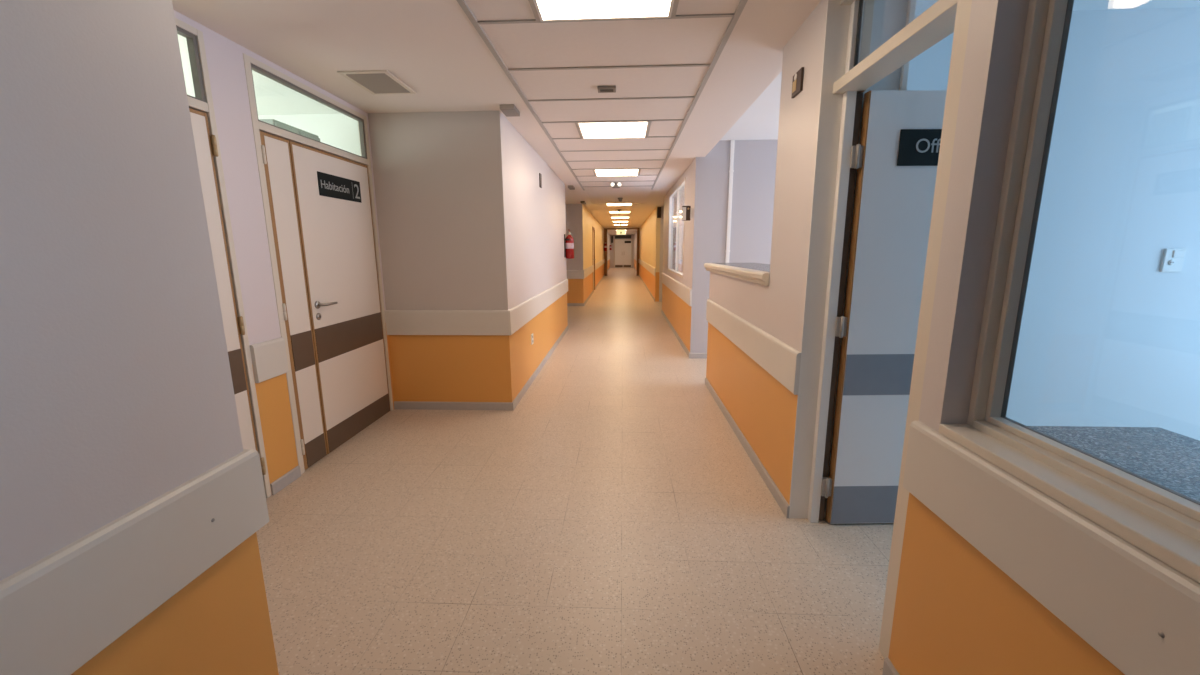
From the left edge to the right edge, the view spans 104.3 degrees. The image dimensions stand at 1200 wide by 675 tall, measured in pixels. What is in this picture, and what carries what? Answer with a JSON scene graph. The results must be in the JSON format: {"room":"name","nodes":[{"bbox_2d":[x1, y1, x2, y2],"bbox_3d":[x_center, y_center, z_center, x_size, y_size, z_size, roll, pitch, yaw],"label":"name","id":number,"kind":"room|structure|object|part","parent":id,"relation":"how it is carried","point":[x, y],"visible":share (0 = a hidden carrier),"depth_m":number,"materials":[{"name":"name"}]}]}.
{"room":"hospital interior","nodes":[
{"label":"hospital interior","id":0,"kind":"room"},
{"bbox_2d":[0,0,278,674],"bbox_3d":[-1.636,0.559,-2.326,1.113,2.558,7.070,0,11,3],"label":"wall","id":1,"kind":"structure","parent":0,"point":[117,391],"depth_m":0.88,"materials":[{"name":"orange paint"}]},
{"bbox_2d":[0,449,268,674],"bbox_3d":[-1.593,1.049,-2.224,1.083,0.213,7.092,0,11,3],"label":"trim","id":2,"kind":"structure","parent":1,"relation":"attached to","point":[61,610],"depth_m":0.88,"materials":[{"name":"white plastic"}]},
{"bbox_2d":[177,34,341,114],"bbox_3d":[-4.002,-2.254,2.824,4.122,0.100,6.400,0,11,3],"label":"ceiling","id":3,"kind":"structure","parent":0,"point":[272,97],"depth_m":5.13,"materials":[{"name":"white paint"}]},
{"bbox_2d":[174,10,393,494],"bbox_3d":[-1.931,-0.627,2.493,0.055,3.100,3.013,0,11,3],"label":"wall","id":4,"kind":"structure","parent":0,"point":[225,62],"depth_m":2.54,"materials":[{"name":"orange paint"}]},
{"bbox_2d":[175,18,270,497],"bbox_3d":[-1.948,-0.191,2.006,0.071,2.425,0.942,0,11,3],"label":"door","id":5,"kind":"structure","parent":4,"relation":"in","point":[201,107],"depth_m":2.36,"materials":[{"name":"white wood"}]},
{"bbox_3d":[-1.955,-1.208,1.819,0.032,0.297,0.864,0,11,3],"label":"transom frame","id":6,"kind":"part","parent":5,"relation":"part of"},
{"bbox_2d":[249,337,288,382],"bbox_3d":[-1.887,0.126,2.666,0.022,0.213,0.235,0,11,3],"label":"trim","id":7,"kind":"structure","parent":4,"relation":"attached to","point":[269,358],"depth_m":2.65,"materials":[{"name":"white plastic"}]},
{"bbox_2d":[270,465,300,494],"bbox_3d":[-1.887,0.856,2.805,0.012,0.070,0.235,0,11,3],"label":"baseboard","id":8,"kind":"structure","parent":4,"relation":"attached to","point":[292,475],"depth_m":2.79,"materials":[{"name":"grey plastic"}]},
{"bbox_2d":[243,53,393,474],"bbox_3d":[-1.863,-0.437,3.302,0.116,2.425,1.217,0,11,3],"label":"door","id":9,"kind":"structure","parent":4,"relation":"in","point":[324,251],"depth_m":3.15,"materials":[{"name":"white wood"}]},
{"bbox_3d":[-1.892,-1.454,3.117,0.032,0.297,1.139,0,11,3],"label":"transom frame","id":10,"kind":"part","parent":9,"relation":"part of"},
{"bbox_3d":[-1.882,0.744,3.088,0.004,0.160,0.189,0,11,3],"label":"kick plate","id":11,"kind":"part","parent":9,"relation":"part of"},
{"bbox_3d":[-1.845,-0.226,3.144,0.064,0.052,0.151,0,11,3],"label":"handle","id":12,"kind":"part","parent":9,"relation":"part of","materials":[{"name":"metal"}]},
{"bbox_2d":[317,171,361,202],"bbox_3d":[-1.861,-1.073,3.350,0.008,0.154,0.503,0,11,3],"label":"door sign","id":13,"kind":"object","parent":9,"relation":"attached to","point":[329,185],"visible":1,"depth_m":3.32,"materials":[{"name":"black plastic"}]},
{"bbox_3d":[-1.855,0.640,3.636,0.004,0.160,0.852,0,11,3],"label":"kick plate","id":14,"kind":"part","parent":9,"relation":"part of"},
{"bbox_2d":[258,114,360,155],"bbox_3d":[-3.923,-0.731,3.108,4.062,3.100,6.200,0,11,3],"label":"wall","id":15,"kind":"structure","parent":0,"point":[340,131],"depth_m":5.79,"materials":[{"name":"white paint"}]},
{"bbox_2d":[368,111,514,401],"bbox_3d":[-1.305,-0.629,3.944,1.058,2.558,0.105,0,11,3],"label":"wall","id":16,"kind":"structure","parent":0,"point":[440,178],"depth_m":3.86,"materials":[{"name":"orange paint"}]},
{"bbox_2d":[172,0,820,234],"bbox_3d":[0.729,-3.950,14.551,4.360,0.200,42.500,0,11,3],"label":"ceiling","id":17,"kind":"structure","parent":0,"point":[433,47],"depth_m":2.71,"materials":[{"name":"paint"}]},
{"bbox_2d":[337,70,415,94],"bbox_3d":[-1.432,-1.650,3.025,0.310,0.011,0.415,0,11,3],"label":"ceiling vent","id":18,"kind":"object","parent":17,"relation":"in","point":[376,82],"visible":1,"depth_m":3.00,"materials":[{"name":"white metal"}]},
{"bbox_2d":[500,104,519,116],"bbox_3d":[-0.694,-1.750,3.594,0.112,0.035,0.200,0,11,3],"label":"ceiling box","id":19,"kind":"object","parent":17,"relation":"attached to","point":[510,110],"visible":1,"depth_m":3.53,"materials":[{"name":"grey plastic"}]},
{"bbox_2d":[456,0,747,189],"bbox_3d":[-0.030,-1.316,1.179,1.268,0.016,15.000,0,11,3],"label":"trim","id":20,"kind":"structure","parent":17,"relation":"attached to","point":[735,16],"depth_m":2.81,"materials":[{"name":"white metal"}]},
{"bbox_2d":[533,0,673,21],"bbox_3d":[0.011,-1.452,1.915,0.614,0.010,0.584,0,11,3],"label":"recessed light","id":21,"kind":"object","parent":17,"relation":"in","point":[547,10],"visible":1,"depth_m":2.11,"materials":[{"name":"white plastic"}]},
{"bbox_2d":[597,86,615,92],"bbox_3d":[0.046,-1.684,3.163,0.124,0.020,0.090,0,11,3],"label":"ceiling sensor","id":22,"kind":"object","parent":17,"relation":"attached to","point":[601,89],"visible":1,"depth_m":3.14,"materials":[{"name":"grey plastic"}]},
{"bbox_2d":[577,121,648,138],"bbox_3d":[0.125,-1.899,4.270,0.614,0.010,0.584,0,11,3],"label":"recessed light","id":23,"kind":"object","parent":17,"relation":"in","point":[638,129],"visible":1,"depth_m":4.24,"materials":[{"name":"white plastic"}]},
{"bbox_2d":[610,182,621,187],"bbox_3d":[0.262,-2.491,7.619,0.186,0.085,0.134,0,11,3],"label":"emergency light","id":24,"kind":"object","parent":17,"relation":"attached to","point":[612,184],"visible":1,"depth_m":7.57,"materials":[{"name":"grey plastic"}]},
{"bbox_2d":[594,169,638,175],"bbox_3d":[0.239,-2.345,6.626,0.614,0.010,0.584,0,11,3],"label":"recessed light","id":25,"kind":"object","parent":17,"relation":"in","point":[599,172],"visible":1,"depth_m":6.60,"materials":[{"name":"white plastic"}]},
{"bbox_2d":[606,203,631,205],"bbox_3d":[0.468,-3.238,11.336,0.614,0.010,0.584,0,11,3],"label":"recessed light","id":26,"kind":"object","parent":17,"relation":"in","point":[608,204],"visible":1,"depth_m":11.34,"materials":[{"name":"white plastic"}]},
{"bbox_2d":[609,211,629,212],"bbox_3d":[0.582,-3.684,13.692,0.614,0.010,0.584,0,11,3],"label":"recessed light","id":27,"kind":"object","parent":17,"relation":"in","point":[609,211],"visible":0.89,"depth_m":13.79,"materials":[{"name":"white plastic"}]},
{"bbox_2d":[617,230,624,234],"bbox_3d":[1.075,-5.444,23.878,0.450,0.338,0.066,0,11,3],"label":"exit sign","id":28,"kind":"object","parent":17,"relation":"hanging from","point":[619,232],"visible":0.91,"depth_m":23.86,"materials":[{"name":"white"}]},
{"bbox_2d":[503,115,609,397],"bbox_3d":[-0.579,-3.617,19.710,1.135,2.558,32.022,0,11,3],"label":"wall","id":29,"kind":"structure","parent":0,"point":[536,216],"depth_m":5.42,"materials":[{"name":"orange paint"}]},
{"bbox_2d":[385,279,567,334],"bbox_3d":[-1.193,-0.519,6.048,1.080,0.213,4.249,0,11,3],"label":"trim","id":30,"kind":"structure","parent":29,"relation":"attached to","point":[398,322],"depth_m":3.97,"materials":[{"name":"white plastic"}]},
{"bbox_2d":[394,326,567,409],"bbox_3d":[-1.194,0.211,6.192,1.070,0.070,4.239,0,11,3],"label":"baseboard","id":31,"kind":"structure","parent":29,"relation":"attached to","point":[397,404],"depth_m":4.12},
{"bbox_2d":[539,173,541,187],"bbox_3d":[-0.694,-1.831,5.444,0.012,0.155,0.100,0,11,3],"label":"wall plaque","id":32,"kind":"object","parent":29,"relation":"attached to","point":[540,174],"visible":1,"depth_m":5.40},
{"bbox_2d":[564,229,573,258],"bbox_3d":[-0.511,-1.554,7.768,0.156,0.474,0.216,0,11,3],"label":"fire extinguisher","id":33,"kind":"object","parent":29,"relation":"attached to","point":[569,240],"visible":1,"depth_m":7.72,"materials":[{"name":"red metal"}]},
{"bbox_2d":[567,256,609,278],"bbox_3d":[-0.336,-3.825,23.496,1.057,0.213,24.492,0,11,3],"label":"trim","id":34,"kind":"structure","parent":29,"relation":"attached to","point":[571,274],"depth_m":11.48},
{"bbox_2d":[567,267,609,305],"bbox_3d":[-0.336,-3.096,23.639,1.047,0.070,24.482,0,11,3],"label":"baseboard","id":35,"kind":"structure","parent":29,"relation":"attached to","point":[589,296],"depth_m":11.72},
{"bbox_2d":[592,227,595,291],"bbox_3d":[-0.240,-2.602,15.567,0.155,2.100,1.000,0,11,3],"label":"door","id":36,"kind":"structure","parent":29,"relation":"in","point":[593,228],"depth_m":15.83,"materials":[{"name":"brown wood"}]},
{"bbox_2d":[604,228,638,275],"bbox_3d":[1.141,-4.484,24.508,1.836,2.458,0.120,0,11,3],"label":"trim","id":37,"kind":"structure","parent":29,"relation":"attached to","point":[605,229],"depth_m":24.40,"materials":[{"name":"brown wood"}]},
{"bbox_2d":[256,268,893,674],"bbox_3d":[0.076,-1.380,15.070,11.100,0.120,42.500,0,11,3],"label":"floor","id":38,"kind":"structure","parent":0,"point":[614,520],"depth_m":2.21,"materials":[{"name":"tile"}]},
{"bbox_2d":[258,119,319,140],"bbox_3d":[-3.389,-0.898,5.160,0.531,2.660,0.700,0,11,3],"label":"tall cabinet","id":39,"kind":"object","parent":38,"relation":"on","point":[270,121],"visible":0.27,"depth_m":4.79,"materials":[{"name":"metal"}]},
{"bbox_3d":[-3.173,-0.880,4.977,0.020,2.570,0.335,0,11,3],"label":"door","id":40,"kind":"part","parent":39,"relation":"part of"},
{"bbox_3d":[-3.156,-0.945,5.316,0.020,2.570,0.335,0,11,3],"label":"door","id":41,"kind":"part","parent":39,"relation":"part of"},
{"bbox_2d":[1028,426,1199,501],"bbox_3d":[1.417,0.960,0.184,0.718,0.800,2.940,0,11,3],"label":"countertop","id":42,"kind":"structure","parent":38,"relation":"on","point":[1169,459],"depth_m":1.36,"materials":[{"name":"stone"}]},
{"bbox_2d":[610,235,633,267],"bbox_3d":[1.666,-6.600,35.402,2.300,2.558,0.100,0,11,3],"label":"wall","id":43,"kind":"structure","parent":0,"point":[632,236],"depth_m":35.40,"materials":[{"name":"paint"}]},
{"bbox_2d":[614,239,631,267],"bbox_3d":[1.752,-6.384,35.331,1.400,2.160,0.112,0,11,3],"label":"door","id":44,"kind":"structure","parent":43,"relation":"in","point":[622,250],"depth_m":35.34,"materials":[{"name":"white wood"}]},
{"bbox_2d":[615,235,630,238],"bbox_3d":[1.732,-7.559,35.056,1.200,0.230,0.075,0,11,3],"label":"overhead sign","id":45,"kind":"object","parent":44,"relation":"attached to","point":[616,236],"visible":1,"depth_m":35.02,"materials":[{"name":"plastic"}]},
{"bbox_2d":[634,207,659,301],"bbox_3d":[2.077,-4.402,23.775,0.105,2.558,23.500,0,11,3],"label":"wall","id":46,"kind":"structure","parent":0,"point":[649,231],"depth_m":14.56,"materials":[{"name":"orange paint"}]},
{"bbox_2d":[634,267,654,301],"bbox_3d":[2.026,-3.180,24.009,0.012,0.070,23.500,0,11,3],"label":"baseboard","id":47,"kind":"structure","parent":46,"relation":"attached to","point":[634,267],"depth_m":16.02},
{"bbox_2d":[634,256,655,275],"bbox_3d":[2.017,-3.911,23.871,0.022,0.213,23.500,0,11,3],"label":"trim","id":48,"kind":"structure","parent":46,"relation":"attached to","point":[645,265],"depth_m":15.87,"materials":[{"name":"white plastic"}]},
{"bbox_2d":[657,207,660,217],"bbox_3d":[1.521,-3.216,12.003,0.100,0.270,0.100,0,11,3],"label":"sign","id":49,"kind":"object","parent":46,"relation":"attached to","point":[658,208],"visible":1,"depth_m":11.95,"materials":[{"name":"metal"}]},
{"bbox_2d":[659,207,663,301],"bbox_3d":[2.032,-2.020,11.186,1.024,2.558,2.300,0,11,3],"label":"wall","id":50,"kind":"structure","parent":0,"point":[662,208],"depth_m":12.24,"materials":[{"name":"paint"}]},
{"bbox_2d":[690,139,777,352],"bbox_3d":[3.091,-1.034,5.717,3.879,2.640,0.100,0,11,3],"label":"wall","id":51,"kind":"structure","parent":0,"point":[754,174],"depth_m":5.65,"materials":[{"name":"paint"}]},
{"bbox_2d":[725,140,734,262],"bbox_3d":[1.569,-1.061,5.723,0.052,2.570,0.023,0,11,3],"label":"cable conduit","id":52,"kind":"object","parent":51,"relation":"attached to","point":[731,170],"visible":0.64,"depth_m":5.60,"materials":[{"name":"white plastic"}]},
{"bbox_2d":[758,0,850,518],"bbox_3d":[1.044,-0.406,2.466,0.105,2.640,0.570,0,11,3],"label":"wall pillar","id":53,"kind":"structure","parent":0,"point":[809,122],"depth_m":2.30,"materials":[{"name":"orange paint"}]},
{"bbox_2d":[791,67,803,97],"bbox_3d":[0.980,-1.262,2.313,0.014,0.104,0.122,0,11,3],"label":"wall plaque","id":54,"kind":"object","parent":53,"relation":"attached to","point":[797,83],"visible":1,"depth_m":2.30,"materials":[{"name":"gold metal"}]},
{"bbox_2d":[662,0,1199,674],"bbox_3d":[1.587,-0.331,2.051,1.229,2.640,16.300,0,11,3],"label":"wall","id":55,"kind":"structure","parent":0,"point":[956,612],"depth_m":1.22,"materials":[{"name":"orange paint"}]},
{"bbox_2d":[661,272,691,305],"bbox_3d":[1.248,-0.907,8.021,0.022,0.213,4.400,0,11,3],"label":"trim","id":56,"kind":"structure","parent":55,"relation":"attached to","point":[682,291],"depth_m":7.07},
{"bbox_2d":[668,177,685,277],"bbox_3d":[1.296,-1.739,7.647,0.123,1.390,2.220,0,11,3],"label":"window","id":57,"kind":"structure","parent":55,"relation":"in","point":[677,197],"depth_m":7.64,"materials":[{"name":"clear glass"}]},
{"bbox_2d":[661,310,706,358],"bbox_3d":[3.120,-0.170,8.064,3.741,0.070,4.412,0,11,3],"label":"baseboard","id":58,"kind":"structure","parent":55,"relation":"attached to","point":[690,355],"depth_m":6.45,"materials":[{"name":"grey plastic"}]},
{"bbox_2d":[682,206,691,220],"bbox_3d":[1.095,-1.563,5.861,0.124,0.180,0.050,0,11,3],"label":"flag sign","id":59,"kind":"object","parent":55,"relation":"attached to","point":[686,210],"visible":1,"depth_m":5.85,"materials":[{"name":"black plastic"}]},
{"bbox_2d":[704,263,769,284],"bbox_3d":[1.263,-0.535,3.756,0.500,0.076,2.028,0,11,3],"label":"counter ledge","id":60,"kind":"object","parent":55,"relation":"on","point":[759,273],"visible":0.68,"depth_m":3.50,"materials":[{"name":"wood"}]},
{"bbox_2d":[705,378,789,517],"bbox_3d":[1.038,0.680,3.640,0.012,0.070,2.470,0,11,3],"label":"baseboard","id":61,"kind":"structure","parent":55,"relation":"attached to","point":[781,501],"depth_m":3.05,"materials":[{"name":"plastic"}]},
{"bbox_2d":[706,299,800,394],"bbox_3d":[1.029,-0.051,3.502,0.022,0.213,2.470,0,11,3],"label":"trim","id":62,"kind":"structure","parent":55,"relation":"attached to","point":[779,359],"depth_m":2.86,"materials":[{"name":"white plastic"}]},
{"bbox_2d":[807,0,971,658],"bbox_3d":[1.438,-0.164,1.752,0.904,2.425,0.947,0,11,3],"label":"door","id":63,"kind":"structure","parent":55,"relation":"in","point":[899,212],"depth_m":2.11,"materials":[{"name":"white wood"}]},
{"bbox_3d":[1.535,0.840,2.350,0.729,0.201,0.004,0,11,-1],"label":"kick plate","id":64,"kind":"part","parent":63,"relation":"part of","materials":[{"name":"grey metal"}]},
{"bbox_2d":[897,129,941,165],"bbox_3d":[1.552,-0.829,2.032,0.500,0.150,0.008,0,11,-1],"label":"door sign","id":65,"kind":"object","parent":63,"relation":"attached to","point":[917,147],"visible":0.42,"depth_m":2.03,"materials":[{"name":"black plastic"}]},
{"bbox_2d":[882,657,898,674],"bbox_3d":[0.761,1.763,-2.075,0.012,0.070,7.345,0,11,3],"label":"baseboard","id":66,"kind":"structure","parent":55,"relation":"attached to","point":[888,667],"depth_m":1.50,"materials":[{"name":"grey plastic"}]},
{"bbox_2d":[903,421,1199,674],"bbox_3d":[0.750,1.032,-2.212,0.025,0.213,7.345,0,11,3],"label":"trim","id":67,"kind":"structure","parent":55,"relation":"attached to","point":[1139,612],"depth_m":0.89,"materials":[{"name":"white plastic"}]},
{"bbox_2d":[939,0,1199,582],"bbox_3d":[0.965,-0.247,0.163,0.177,1.414,2.004,0,11,3],"label":"window","id":68,"kind":"structure","parent":55,"relation":"in","point":[1163,522],"depth_m":1.09,"materials":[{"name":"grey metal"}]},
{"bbox_3d":[0.920,0.434,0.294,0.078,0.026,2.003,0,11,3],"label":"sill","id":69,"kind":"part","parent":68,"relation":"part of","materials":[{"name":"beige wood"}]},
{"bbox_2d":[721,0,1199,139],"bbox_3d":[2.921,-1.252,-0.491,3.924,0.100,12.180,0,11,3],"label":"ceiling","id":70,"kind":"structure","parent":0,"point":[760,121],"depth_m":3.97,"materials":[{"name":"paint"}]},
{"bbox_2d":[824,0,1199,516],"bbox_3d":[3.011,-0.420,2.477,3.824,2.640,0.755,0,11,3],"label":"wall","id":71,"kind":"structure","parent":0,"point":[1108,338],"depth_m":2.72,"materials":[{"name":"paint"}]},
{"bbox_2d":[899,0,915,89],"bbox_3d":[1.329,-0.353,2.175,0.034,2.640,0.023,0,11,3],"label":"cable conduit","id":72,"kind":"object","parent":71,"relation":"attached to","point":[911,3],"visible":0.02,"depth_m":2.01,"materials":[{"name":"white plastic"}]},
{"bbox_2d":[1160,248,1185,271],"bbox_3d":[3.356,-0.452,2.728,0.110,0.135,0.019,0,11,3],"label":"wall switch","id":73,"kind":"object","parent":71,"relation":"attached to","point":[1173,259],"visible":1,"depth_m":2.72,"materials":[{"name":"white plastic"}]}
]}

